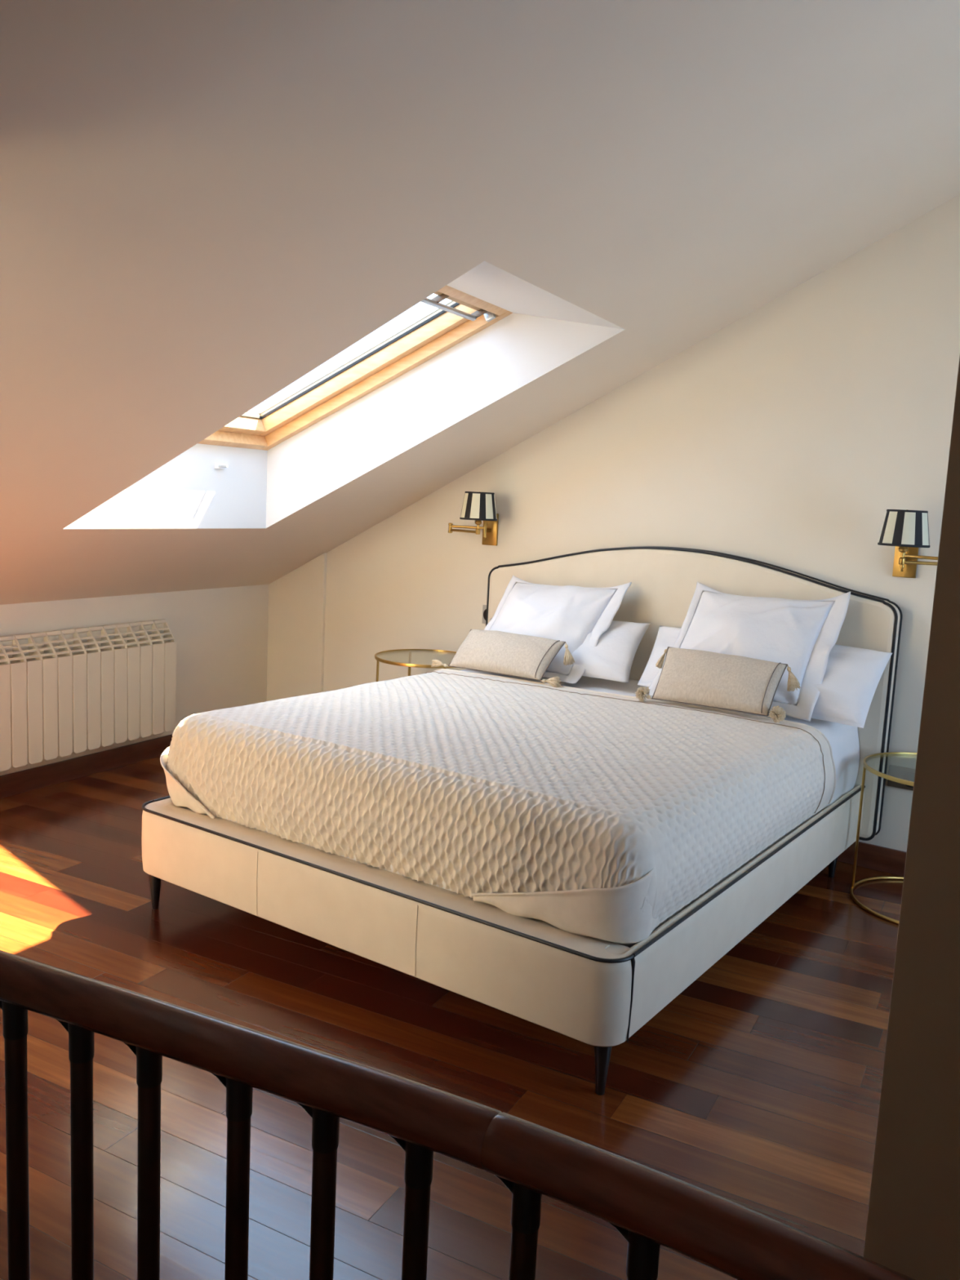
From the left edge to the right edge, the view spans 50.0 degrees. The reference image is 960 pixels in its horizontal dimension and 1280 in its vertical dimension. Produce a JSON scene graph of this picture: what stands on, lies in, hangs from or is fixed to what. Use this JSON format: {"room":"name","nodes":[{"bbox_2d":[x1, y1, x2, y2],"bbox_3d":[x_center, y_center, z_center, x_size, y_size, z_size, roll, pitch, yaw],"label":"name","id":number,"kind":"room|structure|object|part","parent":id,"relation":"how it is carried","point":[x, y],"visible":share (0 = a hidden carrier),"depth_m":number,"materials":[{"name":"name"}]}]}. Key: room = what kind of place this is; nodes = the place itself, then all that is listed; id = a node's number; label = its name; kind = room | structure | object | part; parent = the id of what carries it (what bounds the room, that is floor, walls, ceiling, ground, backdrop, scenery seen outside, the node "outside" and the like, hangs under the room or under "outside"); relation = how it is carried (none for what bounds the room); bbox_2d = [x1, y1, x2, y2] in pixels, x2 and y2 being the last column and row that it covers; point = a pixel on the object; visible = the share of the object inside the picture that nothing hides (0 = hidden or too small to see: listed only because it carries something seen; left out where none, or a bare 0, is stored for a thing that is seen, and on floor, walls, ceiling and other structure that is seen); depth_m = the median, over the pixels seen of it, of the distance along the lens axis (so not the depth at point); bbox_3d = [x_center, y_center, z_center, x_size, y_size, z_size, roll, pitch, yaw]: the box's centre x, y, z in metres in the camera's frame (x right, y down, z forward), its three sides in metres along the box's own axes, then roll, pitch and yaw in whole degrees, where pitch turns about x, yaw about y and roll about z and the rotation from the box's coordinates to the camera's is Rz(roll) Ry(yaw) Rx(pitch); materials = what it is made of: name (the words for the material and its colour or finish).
{"room":"bedroom","nodes":[
{"label":"bedroom","id":0,"kind":"room"},
{"bbox_2d":[0,584,268,775],"bbox_3d":[-2.433,0.344,3.734,0.001,0.842,5.150,7,9,27],"label":"wall","id":1,"kind":"structure","parent":0,"point":[220,634],"depth_m":5.45,"materials":[{"name":"paint"}]},
{"bbox_2d":[0,733,172,798],"bbox_3d":[-2.451,0.715,3.767,0.016,0.097,5.080,7,9,27],"label":"baseboard","id":2,"kind":"structure","parent":1,"relation":"attached to","point":[15,783],"depth_m":4.83,"materials":[{"name":"brown wood"}]},
{"bbox_2d":[0,619,176,772],"bbox_3d":[-1.897,0.240,4.609,0.115,0.559,1.355,7,9,27],"label":"radiator","id":3,"kind":"object","parent":1,"relation":"attached to","point":[62,692],"visible":1,"depth_m":4.68,"materials":[{"name":"beige metal"}]},
{"bbox_2d":[0,755,903,1279],"bbox_3d":[-0.267,1.072,2.274,6.005,0.001,5.109,8,9,34],"label":"floor","id":4,"kind":"structure","parent":0,"point":[757,1086],"depth_m":2.50,"materials":[{"name":"brown wood"}]},
{"bbox_2d":[374,648,457,681],"bbox_3d":[-0.271,0.388,4.986,0.502,0.621,0.502,8,9,34],"label":"side table","id":5,"kind":"object","parent":4,"relation":"on","point":[409,664],"visible":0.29,"depth_m":5.00,"materials":[{"name":"gold metal"}]},
{"bbox_3d":[-0.495,0.392,4.891,0.009,0.599,0.012,-1,8,-23],"label":"leg","id":6,"kind":"part","parent":5,"relation":"part of","materials":[{"name":"gold metal"}]},
{"bbox_3d":[-0.365,0.355,5.208,0.012,0.599,0.009,-1,8,-23],"label":"leg","id":7,"kind":"part","parent":5,"relation":"part of","materials":[{"name":"gold metal"}]},
{"bbox_2d":[0,950,915,1279],"bbox_3d":[-0.156,0.822,0.980,2.116,0.854,0.132,7,9,28],"label":"stair railing","id":8,"kind":"object","parent":4,"relation":"on","point":[651,1208],"visible":1,"depth_m":0.95,"materials":[{"name":"brown wood"}]},
{"bbox_3d":[-0.533,0.374,1.143,1.208,0.049,0.056,6,9,24],"label":"handrail","id":9,"kind":"part","parent":8,"relation":"part of","materials":[{"name":"brown wood"}]},
{"bbox_3d":[0.392,0.486,0.647,0.914,0.049,0.062,8,9,33],"label":"handrail","id":10,"kind":"part","parent":8,"relation":"part of","materials":[{"name":"brown wood"}]},
{"bbox_2d":[141,546,902,1095],"bbox_3d":[0.217,0.291,3.657,1.882,1.217,2.139,8,9,34],"label":"bed","id":11,"kind":"object","parent":4,"relation":"on","point":[597,993],"visible":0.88,"depth_m":2.93,"materials":[{"name":"beige fabric"}]},
{"bbox_3d":[-1.063,0.798,3.366,0.045,0.171,0.045,8,9,34],"label":"leg","id":12,"kind":"part","parent":11,"relation":"part of","materials":[{"name":"black paint"}]},
{"bbox_3d":[-0.499,0.554,4.187,0.038,0.218,1.976,8,9,34],"label":"rail","id":13,"kind":"part","parent":11,"relation":"part of","materials":[{"name":"beige fabric"}]},
{"bbox_3d":[-0.380,0.739,2.877,1.760,0.218,0.104,8,9,34],"label":"foot rail","id":14,"kind":"part","parent":11,"relation":"part of","materials":[{"name":"beige fabric"}]},
{"bbox_2d":[214,668,859,947],"bbox_3d":[0.223,0.447,3.685,1.716,0.362,1.935,8,9,34],"label":"mattress","id":15,"kind":"object","parent":11,"relation":"on","point":[843,739],"visible":0.08,"depth_m":3.86,"materials":[{"name":"white fabric"}]},
{"bbox_2d":[160,668,835,943],"bbox_3d":[0.101,0.414,3.507,1.780,0.316,1.624,8,9,34],"label":"quilt","id":16,"kind":"object","parent":15,"relation":"on","point":[597,815],"visible":1,"depth_m":2.96,"materials":[{"name":"fabric"}]},
{"bbox_2d":[431,629,575,687],"bbox_3d":[0.108,0.058,4.349,0.639,0.176,0.222,8,9,34],"label":"cushion","id":17,"kind":"object","parent":16,"relation":"on","point":[526,656],"visible":1,"depth_m":4.27,"materials":[{"name":"brown fabric"}]},
{"bbox_2d":[635,646,800,723],"bbox_3d":[0.874,0.155,3.802,0.584,0.199,0.221,8,9,34],"label":"cushion","id":18,"kind":"object","parent":16,"relation":"on","point":[733,682],"visible":1,"depth_m":3.75,"materials":[{"name":"brown fabric"}]},
{"bbox_2d":[484,575,631,684],"bbox_3d":[0.266,-0.070,4.494,0.672,0.411,0.367,8,9,34],"label":"square pillow","id":19,"kind":"object","parent":15,"relation":"on","point":[568,614],"visible":0.69,"depth_m":4.41,"materials":[{"name":"white fabric"}]},
{"bbox_2d":[489,617,650,683],"bbox_3d":[0.327,0.007,4.507,0.870,0.228,0.273,8,9,34],"label":"sleeping pillow","id":20,"kind":"object","parent":15,"relation":"on","point":[612,657],"visible":0.34,"depth_m":4.29,"materials":[{"name":"white fabric"}]},
{"bbox_2d":[637,626,680,686],"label":"sleeping pillow","id":21,"kind":"object","parent":15,"relation":"on","point":[666,637],"depth_m":4.22,"materials":[{"name":"white fabric"}]},
{"bbox_2d":[648,582,850,721],"bbox_3d":[1.016,0.013,3.996,0.704,0.451,0.376,8,9,34],"label":"square pillow","id":22,"kind":"object","parent":15,"relation":"on","point":[801,634],"visible":0.73,"depth_m":3.90,"materials":[{"name":"white fabric"}]},
{"bbox_2d":[811,644,892,728],"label":"sleeping pillow","id":23,"kind":"object","parent":15,"relation":"on","point":[847,686],"depth_m":3.75,"materials":[{"name":"white fabric"}]},
{"bbox_3d":[0.289,0.991,2.429,0.045,0.171,0.045,8,9,34],"label":"leg","id":24,"kind":"part","parent":11,"relation":"part of","materials":[{"name":"black paint"}]},
{"bbox_3d":[0.811,0.140,4.483,1.870,1.072,0.083,8,9,34],"label":"headboard","id":25,"kind":"part","parent":11,"relation":"part of","materials":[{"name":"beige fabric"}]},
{"bbox_3d":[0.906,0.754,3.212,0.038,0.218,1.976,8,9,34],"label":"rail","id":26,"kind":"part","parent":11,"relation":"part of","materials":[{"name":"beige fabric"}]},
{"bbox_3d":[1.363,0.832,3.966,0.045,0.171,0.045,8,9,34],"label":"leg","id":27,"kind":"part","parent":11,"relation":"part of","materials":[{"name":"black paint"}]},
{"bbox_2d":[849,751,916,924],"bbox_3d":[1.631,0.713,3.696,0.528,0.504,0.528,8,9,34],"label":"side table","id":28,"kind":"object","parent":4,"relation":"on","point":[866,766],"visible":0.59,"depth_m":3.81,"materials":[{"name":"gold metal"}]},
{"bbox_3d":[1.407,0.688,3.819,0.009,0.481,0.012,7,9,29],"label":"leg","id":29,"kind":"part","parent":28,"relation":"part of","materials":[{"name":"gold metal"}]},
{"bbox_2d":[0,0,959,604],"bbox_3d":[0.030,-1.090,2.260,5.400,2.697,5.150,7,9,27],"label":"ceiling","id":30,"kind":"structure","parent":0,"point":[205,204],"depth_m":2.48,"materials":[{"name":"paint"}]},
{"bbox_2d":[63,261,625,528],"bbox_3d":[-0.483,-0.821,3.778,1.685,0.910,1.130,7,9,27],"label":"skylight recess","id":31,"kind":"structure","parent":30,"relation":"attached to","point":[544,331],"depth_m":4.25,"materials":[{"name":"white paint"}]},
{"bbox_2d":[214,462,227,469],"bbox_3d":[-1.100,-0.743,4.394,0.054,0.024,0.056,8,9,34],"label":"latch","id":32,"kind":"object","parent":31,"relation":"attached to","point":[217,465],"visible":1,"depth_m":4.39,"materials":[{"name":"white plastic"}]},
{"bbox_2d":[198,285,512,450],"bbox_3d":[-0.706,-1.083,3.868,1.283,0.686,1.154,7,9,27],"label":"window","id":33,"kind":"structure","parent":31,"relation":"attached to","point":[465,315],"depth_m":4.30,"materials":[{"name":"brown wood"}]},
{"bbox_3d":[-0.712,-1.100,3.869,1.162,0.591,1.044,7,9,27],"label":"sash","id":34,"kind":"part","parent":33,"relation":"part of","materials":[{"name":"brown wood"}]},
{"bbox_3d":[-0.727,-1.144,3.873,1.118,0.517,1.030,7,9,27],"label":"sash","id":35,"kind":"part","parent":33,"relation":"part of","materials":[{"name":"silver metal"}]},
{"bbox_2d":[323,194,959,851],"bbox_3d":[1.058,-0.908,4.275,5.443,3.504,0.001,8,9,34],"label":"wall","id":36,"kind":"structure","parent":0,"point":[786,436],"depth_m":4.22,"materials":[{"name":"paint"}]},
{"bbox_2d":[266,552,327,701],"bbox_3d":[-1.050,0.015,5.849,0.435,1.053,0.020,8,9,34],"label":"wall panel","id":37,"kind":"object","parent":36,"relation":"attached to","point":[296,599],"depth_m":5.82,"materials":[{"name":"paint"}]},
{"bbox_2d":[448,491,498,546],"bbox_3d":[-0.032,-0.579,4.905,0.244,0.255,0.269,3,8,0],"label":"wall lamp","id":38,"kind":"object","parent":36,"relation":"attached to","point":[479,506],"visible":1,"depth_m":4.81,"materials":[{"name":"gold metal"}]},
{"bbox_3d":[-0.078,-0.525,4.952,0.012,0.012,0.216,-4,10,-39],"label":"swing arm","id":39,"kind":"part","parent":38,"relation":"part of","materials":[{"name":"gold metal"}]},
{"bbox_3d":[-0.060,-0.549,5.006,0.178,0.012,0.012,5,8,17],"label":"swing arm","id":40,"kind":"part","parent":38,"relation":"part of","materials":[{"name":"gold metal"}]},
{"bbox_3d":[-0.007,-0.572,4.860,0.178,0.009,0.178,8,9,34],"label":"shade trim","id":41,"kind":"part","parent":38,"relation":"part of","materials":[{"name":"black fabric"}]},
{"bbox_3d":[-0.004,-0.632,4.852,0.175,0.126,0.175,8,9,34],"label":"lamp shade","id":42,"kind":"part","parent":38,"relation":"part of","materials":[{"name":"black"}]},
{"bbox_3d":[-0.001,-0.692,4.844,0.140,0.009,0.140,8,9,34],"label":"shade trim","id":43,"kind":"part","parent":38,"relation":"part of","materials":[{"name":"black fabric"}]},
{"bbox_3d":[0.033,-0.529,4.994,0.017,0.092,0.048,8,9,34],"label":"pivot post","id":44,"kind":"part","parent":38,"relation":"part of","materials":[{"name":"gold metal"}]},
{"bbox_3d":[0.051,-0.540,5.017,0.084,0.155,0.014,8,9,34],"label":"wall plate","id":45,"kind":"part","parent":38,"relation":"part of","materials":[{"name":"gold metal"}]},
{"bbox_2d":[481,604,486,623],"bbox_3d":[0.047,-0.123,5.063,0.082,0.093,0.013,8,9,34],"label":"wall socket","id":46,"kind":"object","parent":36,"relation":"attached to","point":[484,606],"visible":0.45,"depth_m":5.07,"materials":[{"name":"grey plastic"}]},
{"bbox_2d":[837,841,906,876],"bbox_3d":[1.146,0.803,4.378,4.998,0.097,0.016,8,9,34],"label":"baseboard","id":47,"kind":"structure","parent":36,"relation":"attached to","point":[882,859],"depth_m":4.07,"materials":[{"name":"brown wood"}]},
{"bbox_2d":[887,764,915,791],"bbox_3d":[1.670,0.540,3.982,0.170,0.085,0.013,8,9,34],"label":"wall socket","id":48,"kind":"object","parent":36,"relation":"attached to","point":[901,772],"visible":0.57,"depth_m":4.00,"materials":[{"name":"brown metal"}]},
{"bbox_2d":[877,509,937,577],"bbox_3d":[1.569,-0.352,3.793,0.260,0.255,0.260,-1,8,-23],"label":"wall lamp","id":49,"kind":"object","parent":36,"relation":"attached to","point":[908,531],"visible":0.88,"depth_m":3.69,"materials":[{"name":"gold metal"}]},
{"bbox_3d":[1.609,-0.305,3.902,0.017,0.092,0.048,8,9,34],"label":"pivot post","id":50,"kind":"part","parent":49,"relation":"part of","materials":[{"name":"gold metal"}]},
{"bbox_3d":[1.547,-0.407,3.740,0.175,0.126,0.175,8,9,34],"label":"lamp shade","id":51,"kind":"part","parent":49,"relation":"part of","materials":[{"name":"black"}]},
{"bbox_3d":[1.544,-0.346,3.748,0.178,0.009,0.178,8,9,34],"label":"shade trim","id":52,"kind":"part","parent":49,"relation":"part of","materials":[{"name":"black fabric"}]},
{"bbox_3d":[1.626,-0.316,3.925,0.084,0.155,0.014,8,9,34],"label":"wall plate","id":53,"kind":"part","parent":49,"relation":"part of","materials":[{"name":"gold metal"}]},
{"bbox_3d":[1.550,-0.467,3.732,0.140,0.009,0.140,8,9,34],"label":"shade trim","id":54,"kind":"part","parent":49,"relation":"part of","materials":[{"name":"black fabric"}]},
{"bbox_3d":[1.632,-0.279,3.748,0.182,0.012,0.012,3,8,5],"label":"swing arm","id":55,"kind":"part","parent":49,"relation":"part of","materials":[{"name":"gold metal"}]},
{"bbox_3d":[1.661,-0.305,3.812,0.012,0.012,0.195,-4,10,-39],"label":"swing arm","id":56,"kind":"part","parent":49,"relation":"part of","materials":[{"name":"gold metal"}]},
{"bbox_2d":[862,356,959,1279],"bbox_3d":[1.181,-0.337,1.246,1.094,3.202,0.120,8,9,34],"label":"wall partition","id":57,"kind":"structure","parent":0,"point":[913,1227],"depth_m":1.60,"materials":[{"name":"beige paint"}]}
]}

